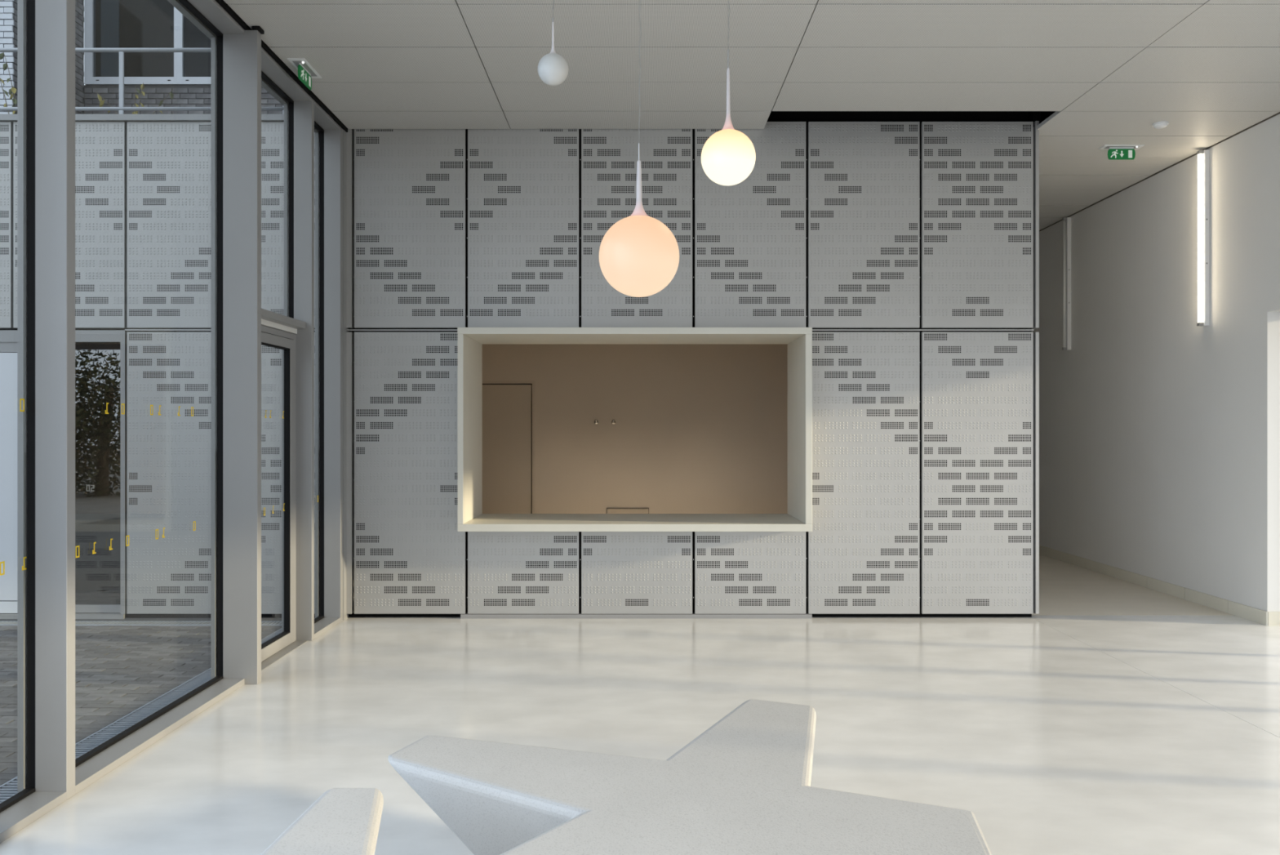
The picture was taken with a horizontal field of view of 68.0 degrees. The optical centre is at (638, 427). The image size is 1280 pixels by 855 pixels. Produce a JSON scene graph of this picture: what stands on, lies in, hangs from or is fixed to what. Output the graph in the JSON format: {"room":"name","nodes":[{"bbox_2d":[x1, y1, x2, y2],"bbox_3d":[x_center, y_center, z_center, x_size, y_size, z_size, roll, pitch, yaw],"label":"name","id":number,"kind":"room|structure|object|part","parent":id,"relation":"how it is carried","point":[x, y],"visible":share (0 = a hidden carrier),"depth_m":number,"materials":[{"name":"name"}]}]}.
{"room":"lobby","nodes":[
{"label":"lobby","id":0,"kind":"room"},
{"bbox_2d":[0,0,348,843],"bbox_3d":[-2.357,-0.430,2.310,0.285,3.860,10.428,0,0,0],"label":"window frame","id":1,"kind":"structure","parent":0,"point":[49,773],"depth_m":5.55,"materials":[{"name":"metal"}]},
{"bbox_2d":[0,398,26,575],"bbox_3d":[-2.470,-0.428,2.966,0.011,3.756,1.708,0,0,0],"label":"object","id":2,"kind":"structure","parent":1,"relation":"in","point":[20,399],"depth_m":3.79,"materials":[{"name":"yellow"}]},
{"bbox_3d":[-2.368,1.482,2.966,0.128,0.036,1.712,0,0,0],"label":"sill","id":3,"kind":"part","parent":1,"relation":"part of","materials":[{"name":"metal"}]},
{"bbox_2d":[75,402,195,557],"bbox_3d":[-2.470,-0.428,4.716,0.011,3.756,1.664,0,0,0],"label":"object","id":4,"kind":"structure","parent":1,"relation":"in","point":[107,403],"depth_m":4.57,"materials":[{"name":"yellow"}]},
{"bbox_3d":[-2.368,1.482,4.716,0.128,0.036,1.668,0,0,0],"label":"sill","id":5,"kind":"part","parent":1,"relation":"part of","materials":[{"name":"metal"}]},
{"bbox_3d":[-2.368,-2.318,4.716,0.128,0.024,1.668,0,0,0],"label":"head rail","id":6,"kind":"part","parent":1,"relation":"part of","materials":[{"name":"metal"}]},
{"bbox_2d":[261,324,307,670],"bbox_3d":[-2.415,0.420,6.150,0.170,2.160,1.080,0,0,0],"label":"door","id":7,"kind":"structure","parent":1,"relation":"in","point":[277,646],"depth_m":6.55,"materials":[{"name":"grey metal"}]},
{"bbox_3d":[-2.439,-0.584,6.150,0.062,0.065,0.832,0,0,0],"label":"rail","id":8,"kind":"part","parent":7,"relation":"part of","materials":[{"name":"metal"}]},
{"bbox_3d":[-2.439,1.454,6.150,0.062,0.080,0.832,0,0,0],"label":"rail","id":9,"kind":"part","parent":7,"relation":"part of","materials":[{"name":"metal"}]},
{"bbox_3d":[-2.445,-0.640,6.150,0.060,0.040,0.990,0,0,0],"label":"frame","id":10,"kind":"part","parent":7,"relation":"part of","materials":[{"name":"grey metal"}]},
{"bbox_3d":[-2.445,0.420,6.668,0.060,2.160,0.045,0,0,0],"label":"frame","id":11,"kind":"part","parent":7,"relation":"part of","materials":[{"name":"grey metal"}]},
{"bbox_3d":[-2.368,-2.318,6.150,0.128,0.024,1.080,0,0,0],"label":"head rail","id":12,"kind":"part","parent":1,"relation":"part of","materials":[{"name":"metal"}]},
{"bbox_3d":[-2.368,1.482,7.038,0.128,0.036,0.596,0,0,0],"label":"sill","id":13,"kind":"part","parent":1,"relation":"part of","materials":[{"name":"metal"}]},
{"bbox_3d":[-2.368,-2.318,7.038,0.128,0.024,0.596,0,0,0],"label":"head rail","id":14,"kind":"part","parent":1,"relation":"part of","materials":[{"name":"metal"}]},
{"bbox_3d":[-2.366,-0.415,7.462,0.132,3.830,0.124,0,0,0],"label":"post","id":15,"kind":"part","parent":1,"relation":"part of","materials":[{"name":"metal"}]},
{"bbox_2d":[167,0,327,113],"bbox_3d":[1.490,-5.830,6.000,8.220,6.940,18.400,0,0,0],"label":"roof","id":16,"kind":"structure","parent":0,"point":[169,1],"depth_m":5.65,"materials":[{"name":"grey metal"}]},
{"bbox_2d":[0,554,1279,854],"bbox_3d":[1.450,1.600,6.000,7.900,0.200,18.000,0,0,0],"label":"floor","id":17,"kind":"structure","parent":0,"point":[1118,717],"depth_m":4.93,"materials":[{"name":"concrete"}]},
{"bbox_2d":[259,787,383,854],"bbox_3d":[-1.027,1.275,1.942,0.945,0.450,1.563,0,0,-14],"label":"concrete bench","id":18,"kind":"object","parent":17,"relation":"on","point":[341,820],"visible":1,"depth_m":2.50,"materials":[{"name":"white concrete"}]},
{"bbox_2d":[387,698,991,854],"bbox_3d":[0.076,1.275,2.752,1.554,0.450,1.624,0,0,-15],"label":"concrete bench","id":19,"kind":"object","parent":17,"relation":"on","point":[741,786],"visible":1,"depth_m":2.73,"materials":[{"name":"white concrete"}]},
{"bbox_2d":[333,109,1039,618],"bbox_3d":[0.353,-0.530,7.544,5.607,4.060,0.158,0,0,0],"label":"wall","id":20,"kind":"structure","parent":0,"point":[907,242],"depth_m":7.47,"materials":[{"name":"metal"}]},
{"bbox_3d":[-2.285,-1.606,7.497,0.052,1.628,0.054,0,0,0],"label":"edge trim","id":21,"kind":"part","parent":20,"relation":"part of","materials":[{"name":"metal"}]},
{"bbox_3d":[-2.285,0.353,7.497,0.052,2.220,0.054,0,0,0],"label":"edge trim","id":22,"kind":"part","parent":20,"relation":"part of","materials":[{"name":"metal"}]},
{"bbox_3d":[-1.844,-0.775,7.490,0.932,0.010,0.008,0,0,0],"label":"joint rail","id":23,"kind":"part","parent":20,"relation":"part of","materials":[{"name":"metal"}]},
{"bbox_3d":[-1.802,0.353,7.490,0.875,2.221,0.037,0,0,0],"label":"cladding panel","id":24,"kind":"part","parent":20,"relation":"part of","materials":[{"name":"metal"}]},
{"bbox_3d":[-1.802,-1.603,7.490,0.875,1.623,0.037,0,0,0],"label":"cladding panel","id":25,"kind":"part","parent":20,"relation":"part of","materials":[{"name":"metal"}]},
{"bbox_3d":[-0.907,1.114,7.490,0.875,0.698,0.037,0,0,0],"label":"cladding panel","id":26,"kind":"part","parent":20,"relation":"part of","materials":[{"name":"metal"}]},
{"bbox_3d":[-0.907,-1.603,7.490,0.875,1.623,0.037,0,0,0],"label":"cladding panel","id":27,"kind":"part","parent":20,"relation":"part of","materials":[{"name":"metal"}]},
{"bbox_2d":[457,327,812,531],"bbox_3d":[-0.027,0.010,7.660,2.702,1.556,0.880,0,0,0],"label":"surround","id":28,"kind":"object","parent":20,"relation":"attached to","point":[470,517],"visible":1,"depth_m":7.40,"materials":[{"name":"white paint"}]},
{"bbox_3d":[-0.011,1.114,7.490,0.875,0.698,0.037,0,0,0],"label":"cladding panel","id":29,"kind":"part","parent":20,"relation":"part of","materials":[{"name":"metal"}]},
{"bbox_3d":[-0.011,-1.603,7.490,0.875,1.623,0.037,0,0,0],"label":"cladding panel","id":30,"kind":"part","parent":20,"relation":"part of","materials":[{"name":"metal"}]},
{"bbox_3d":[0.884,1.114,7.490,0.875,0.698,0.037,0,0,0],"label":"cladding panel","id":31,"kind":"part","parent":20,"relation":"part of","materials":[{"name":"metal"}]},
{"bbox_3d":[0.884,-1.603,7.490,0.875,1.623,0.037,0,0,0],"label":"cladding panel","id":32,"kind":"part","parent":20,"relation":"part of","materials":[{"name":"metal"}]},
{"bbox_3d":[1.780,0.353,7.490,0.875,2.221,0.037,0,0,0],"label":"cladding panel","id":33,"kind":"part","parent":20,"relation":"part of","materials":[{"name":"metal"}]},
{"bbox_3d":[1.780,-1.603,7.490,0.875,1.623,0.037,0,0,0],"label":"cladding panel","id":34,"kind":"part","parent":20,"relation":"part of","materials":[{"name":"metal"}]},
{"bbox_3d":[2.224,-0.775,7.490,1.798,0.010,0.008,0,0,0],"label":"joint rail","id":35,"kind":"part","parent":20,"relation":"part of","materials":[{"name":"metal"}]},
{"bbox_3d":[2.675,0.353,7.490,0.875,2.221,0.037,0,0,0],"label":"cladding panel","id":36,"kind":"part","parent":20,"relation":"part of","materials":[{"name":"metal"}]},
{"bbox_3d":[2.675,-1.603,7.490,0.875,1.623,0.037,0,0,0],"label":"cladding panel","id":37,"kind":"part","parent":20,"relation":"part of","materials":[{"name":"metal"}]},
{"bbox_3d":[3.144,-1.606,7.547,0.026,1.628,0.154,0,0,0],"label":"edge trim","id":38,"kind":"part","parent":20,"relation":"part of","materials":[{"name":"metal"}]},
{"bbox_3d":[3.144,0.353,7.547,0.026,2.220,0.154,0,0,0],"label":"edge trim","id":39,"kind":"part","parent":20,"relation":"part of","materials":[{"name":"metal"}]},
{"bbox_2d":[215,0,1279,230],"bbox_3d":[1.435,-2.495,6.000,7.730,0.330,18.000,0,0,0],"label":"ceiling","id":40,"kind":"structure","parent":0,"point":[1093,74],"depth_m":6.05,"materials":[{"name":"paint"}]},
{"bbox_2d":[287,57,321,89],"bbox_3d":[-2.178,-2.300,6.195,0.110,0.107,0.330,0,0,0],"label":"exit sign","id":41,"kind":"object","parent":40,"relation":"attached to","point":[306,72],"visible":1,"depth_m":6.16,"materials":[{"name":"green plastic"}]},
{"bbox_3d":[-2.178,-2.349,6.195,0.110,0.007,0.330,0,0,0],"label":"ceiling plate","id":42,"kind":"part","parent":41,"relation":"part of","materials":[{"name":"white metal"}]},
{"bbox_3d":[-2.178,-2.290,6.195,0.012,0.088,0.229,0,0,0],"label":"sign plate","id":43,"kind":"part","parent":41,"relation":"part of","materials":[{"name":"green plastic"}]},
{"bbox_2d":[537,0,568,85],"bbox_3d":[-0.389,-1.959,4.322,0.140,0.789,0.140,0,0,0],"label":"pendant lamp","id":44,"kind":"object","parent":40,"relation":"hanging from","point":[553,68],"visible":1,"depth_m":4.28,"materials":[{"name":"grey glass"}]},
{"bbox_3d":[-0.389,-1.780,4.322,0.044,0.158,0.044,0,0,0],"label":"stem","id":45,"kind":"part","parent":44,"relation":"part of","materials":[{"name":"white metal"}]},
{"bbox_3d":[-0.389,-1.632,4.322,0.140,0.136,0.140,0,0,0],"label":"globe","id":46,"kind":"part","parent":44,"relation":"part of","materials":[{"name":"grey glass"}]},
{"bbox_2d":[599,0,679,297],"bbox_3d":[0.004,-1.462,4.121,0.350,1.782,0.350,0,0,0],"label":"pendant lamp","id":47,"kind":"object","parent":40,"relation":"hanging from","point":[639,254],"visible":1,"depth_m":4.00,"materials":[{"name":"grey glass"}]},
{"bbox_3d":[0.004,-1.038,4.121,0.106,0.251,0.106,0,0,0],"label":"stem","id":48,"kind":"part","parent":47,"relation":"part of","materials":[{"name":"white metal"}]},
{"bbox_3d":[0.004,-1.195,4.121,0.008,0.083,0.008,0,0,0],"label":"rod","id":49,"kind":"part","parent":47,"relation":"part of","materials":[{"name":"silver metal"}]},
{"bbox_3d":[0.004,-0.741,4.121,0.350,0.340,0.350,0,0,0],"label":"globe","id":50,"kind":"part","parent":47,"relation":"part of","materials":[{"name":"pink"}]},
{"bbox_3d":[0.008,-1.795,4.121,0.010,1.117,0.002,0,0,0],"label":"cord","id":51,"kind":"part","parent":47,"relation":"part of","materials":[{"name":"grey plastic"}]},
{"bbox_2d":[701,4,755,185],"bbox_3d":[0.413,-1.734,4.351,0.250,1.237,0.250,0,0,0],"label":"pendant lamp","id":52,"kind":"object","parent":40,"relation":"hanging from","point":[728,157],"visible":1,"depth_m":4.27,"materials":[{"name":"grey glass"}]},
{"bbox_3d":[0.413,-1.506,4.351,0.076,0.291,0.076,0,0,0],"label":"stem","id":53,"kind":"part","parent":52,"relation":"part of","materials":[{"name":"white metal"}]},
{"bbox_3d":[0.413,-1.689,4.351,0.008,0.096,0.008,0,0,0],"label":"rod","id":54,"kind":"part","parent":52,"relation":"part of","materials":[{"name":"silver metal"}]},
{"bbox_3d":[0.413,-1.237,4.351,0.250,0.243,0.250,0,0,0],"label":"globe","id":55,"kind":"part","parent":52,"relation":"part of","materials":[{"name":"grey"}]},
{"bbox_3d":[1.435,-2.610,6.000,7.730,0.100,18.000,0,0,0],"label":"plenum lid","id":56,"kind":"part","parent":40,"relation":"part of","materials":[{"name":"black"}]},
{"bbox_2d":[1098,144,1144,159],"bbox_3d":[4.040,-2.300,7.930,0.330,0.107,0.110,0,0,0],"label":"exit sign","id":57,"kind":"object","parent":40,"relation":"attached to","point":[1115,152],"visible":1,"depth_m":7.92,"materials":[{"name":"green plastic"}]},
{"bbox_3d":[4.040,-2.290,7.930,0.229,0.088,0.012,0,0,0],"label":"sign plate","id":58,"kind":"part","parent":57,"relation":"part of","materials":[{"name":"green plastic"}]},
{"bbox_3d":[4.040,-2.349,7.930,0.330,0.007,0.110,0,0,0],"label":"ceiling plate","id":59,"kind":"part","parent":57,"relation":"part of","materials":[{"name":"white metal"}]},
{"bbox_2d":[1152,120,1168,128],"bbox_3d":[4.035,-2.337,7.327,0.112,0.036,0.112,0,0,0],"label":"smoke detector","id":60,"kind":"object","parent":40,"relation":"attached to","point":[1159,125],"visible":1,"depth_m":7.30,"materials":[{"name":"white plastic"}]},
{"bbox_2d":[1031,111,1279,611],"bbox_3d":[4.095,-0.530,6.000,2.190,4.060,18.400,0,0,0],"label":"wall","id":61,"kind":"structure","parent":0,"point":[1159,430],"depth_m":8.55,"materials":[{"name":"paint"}]},
{"bbox_2d":[1062,217,1071,350],"bbox_3d":[4.750,-1.600,10.518,0.079,1.466,0.063,0,0,0],"label":"wall light","id":62,"kind":"object","parent":61,"relation":"attached to","point":[1066,220],"visible":1,"depth_m":10.50,"materials":[{"name":"white metal"}]},
{"bbox_2d":[1039,545,1279,625],"bbox_3d":[4.983,1.448,11.084,0.414,0.104,7.754,0,0,0],"label":"baseboard","id":63,"kind":"structure","parent":61,"relation":"attached to","point":[1267,618],"depth_m":8.49,"materials":[{"name":"beige tile"}]},
{"bbox_2d":[1196,149,1209,326],"bbox_3d":[4.750,-1.597,7.979,0.079,1.473,0.063,0,0,0],"label":"wall light","id":64,"kind":"object","parent":61,"relation":"attached to","point":[1203,156],"visible":1,"depth_m":7.96,"materials":[{"name":"white"}]},
{"label":"outside","id":65,"kind":"structure","parent":0,"visible":0},
{"bbox_2d":[0,600,281,620],"bbox_3d":[0.000,1.855,0.000,120.000,0.290,120.000,0,0,0],"label":"ground","id":66,"kind":"structure","parent":65,"point":[126,618],"depth_m":8.48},
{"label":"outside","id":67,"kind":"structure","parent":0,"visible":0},
{"bbox_2d":[0,625,281,785],"bbox_3d":[-5.750,1.609,2.235,6.500,0.183,10.470,0,0,0],"label":"pavement","id":68,"kind":"structure","parent":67,"point":[119,669],"depth_m":5.97,"materials":[{"name":"brick"}]},
{"bbox_2d":[0,627,281,803],"bbox_3d":[-2.607,1.531,4.726,0.185,0.038,5.051,0,0,0],"label":"drain grating","id":69,"kind":"object","parent":68,"relation":"on","point":[9,788],"visible":0.29,"depth_m":4.93,"materials":[{"name":"grey metal"}]},
{"bbox_2d":[0,620,281,626],"bbox_3d":[-4.960,1.531,7.370,4.481,0.038,0.140,0,0,0],"label":"drain grating","id":70,"kind":"object","parent":68,"relation":"on","point":[180,623],"visible":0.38,"depth_m":7.38,"materials":[{"name":"grey metal"}]},
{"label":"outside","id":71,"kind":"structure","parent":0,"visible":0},
{"bbox_2d":[0,113,787,618],"bbox_3d":[-2.525,-0.530,11.222,11.350,4.060,7.556,0,0,0],"label":"wall","id":72,"kind":"structure","parent":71,"point":[143,181],"depth_m":7.47,"materials":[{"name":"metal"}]},
{"bbox_3d":[-5.384,-1.603,7.490,0.875,1.623,0.037,0,0,0],"label":"cladding panel","id":73,"kind":"part","parent":72,"relation":"part of","materials":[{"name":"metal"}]},
{"bbox_2d":[0,352,17,613],"bbox_3d":[-5.536,0.432,7.504,1.728,2.056,0.040,0,0,0],"label":"door","id":74,"kind":"structure","parent":72,"relation":"in","point":[8,361],"depth_m":7.49,"materials":[{"name":"white"}]},
{"bbox_3d":[-5.536,1.414,7.504,1.728,0.092,0.040,0,0,0],"label":"kick panel","id":75,"kind":"part","parent":74,"relation":"part of","materials":[{"name":"white metal"}]},
{"bbox_2d":[0,52,17,114],"bbox_3d":[-5.264,-2.806,8.010,0.407,0.782,0.078,0,0,0],"label":"plant","id":76,"kind":"object","parent":72,"relation":"on","point":[12,90],"visible":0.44,"depth_m":8.01,"materials":[{"name":"green plant"}]},
{"bbox_3d":[-5.360,-2.787,8.011,0.207,0.741,0.010,0,0,7],"label":"stem","id":77,"kind":"part","parent":76,"relation":"part of","materials":[{"name":"brown"}]},
{"bbox_3d":[-4.489,-1.603,7.490,0.875,1.623,0.037,0,0,0],"label":"cladding panel","id":78,"kind":"part","parent":72,"relation":"part of","materials":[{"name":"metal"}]},
{"bbox_2d":[75,342,119,612],"bbox_3d":[-4.347,0.393,7.524,0.530,2.134,0.040,0,0,0],"label":"door","id":79,"kind":"structure","parent":72,"relation":"in","point":[97,365],"depth_m":7.52,"materials":[{"name":"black glass"}]},
{"bbox_3d":[-4.347,-0.649,7.524,0.530,0.050,0.040,0,0,0],"label":"rail","id":80,"kind":"part","parent":79,"relation":"part of","materials":[{"name":"black metal"}]},
{"bbox_3d":[-4.347,1.430,7.524,0.530,0.060,0.040,0,0,0],"label":"rail","id":81,"kind":"part","parent":79,"relation":"part of","materials":[{"name":"metal"}]},
{"bbox_2d":[101,0,119,76],"bbox_3d":[-7.357,-5.546,13.210,0.249,1.408,0.020,0,0,0],"label":"blind","id":82,"kind":"object","parent":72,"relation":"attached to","point":[110,9],"depth_m":13.20,"materials":[{"name":"grey fabric"}]},
{"bbox_2d":[95,82,173,114],"bbox_3d":[-4.371,-2.706,8.217,0.672,0.582,0.080,0,0,0],"label":"plant","id":83,"kind":"object","parent":72,"relation":"on","point":[142,86],"visible":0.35,"depth_m":8.22,"materials":[{"name":"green plant"}]},
{"bbox_2d":[0,0,282,114],"bbox_3d":[-6.500,-4.425,13.591,4.200,3.850,4.018,0,0,0],"label":"brick building","id":84,"kind":"structure","parent":72,"relation":"on","point":[99,24],"depth_m":13.10,"materials":[{"name":"grey brick"}]},
{"bbox_2d":[0,48,284,114],"bbox_3d":[-5.280,-2.752,7.700,5.440,0.668,0.034,0,0,0],"label":"guard rail","id":85,"kind":"object","parent":72,"relation":"on","point":[121,108],"visible":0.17,"depth_m":7.69,"materials":[{"name":"grey metal"}]},
{"bbox_3d":[-5.280,-3.069,7.700,5.440,0.034,0.034,0,0,0],"label":"rail","id":86,"kind":"part","parent":85,"relation":"part of","materials":[{"name":"grey metal"}]},
{"bbox_3d":[-4.197,-2.736,7.700,0.034,0.636,0.016,0,0,0],"label":"post","id":87,"kind":"part","parent":85,"relation":"part of","materials":[{"name":"grey metal"}]},
{"bbox_3d":[-5.280,-2.592,7.700,5.440,0.030,0.030,0,0,0],"label":"rail","id":88,"kind":"part","parent":85,"relation":"part of","materials":[{"name":"grey metal"}]},
{"bbox_3d":[-3.593,0.353,7.490,0.875,2.221,0.037,0,0,0],"label":"cladding panel","id":89,"kind":"part","parent":72,"relation":"part of","materials":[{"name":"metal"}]},
{"bbox_3d":[-3.593,-1.603,7.490,0.875,1.623,0.037,0,0,0],"label":"cladding panel","id":90,"kind":"part","parent":72,"relation":"part of","materials":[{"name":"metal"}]},
{"bbox_3d":[-3.280,-0.775,7.486,1.541,0.010,0.015,0,0,0],"label":"joint rail","id":91,"kind":"part","parent":72,"relation":"part of","materials":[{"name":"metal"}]},
{"bbox_3d":[-2.698,0.353,7.490,0.875,2.221,0.037,0,0,0],"label":"cladding panel","id":92,"kind":"part","parent":72,"relation":"part of","materials":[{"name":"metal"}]},
{"bbox_3d":[-2.698,-1.603,7.490,0.875,1.623,0.037,0,0,0],"label":"cladding panel","id":93,"kind":"part","parent":72,"relation":"part of","materials":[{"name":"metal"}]},
{"bbox_2d":[482,380,534,513],"bbox_3d":[-1.672,0.475,11.073,0.936,2.049,0.154,0,0,0],"label":"door","id":94,"kind":"structure","parent":72,"relation":"in","point":[508,406],"depth_m":11.03,"materials":[{"name":"beige paint"}]},
{"bbox_3d":[-1.672,-0.534,10.998,0.936,0.030,0.004,0,0,0],"label":"casing","id":95,"kind":"part","parent":94,"relation":"part of","materials":[{"name":"beige paint"}]},
{"bbox_3d":[-1.218,0.490,10.998,0.028,2.019,0.004,0,0,0],"label":"casing","id":96,"kind":"part","parent":94,"relation":"part of","materials":[{"name":"beige paint"}]},
{"bbox_2d":[606,507,648,513],"bbox_3d":[-0.122,1.113,10.992,0.492,0.374,0.015,0,0,0],"label":"access panel","id":97,"kind":"object","parent":72,"relation":"attached to","point":[609,510],"visible":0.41,"depth_m":10.99,"materials":[{"name":"beige paint"}]}
]}

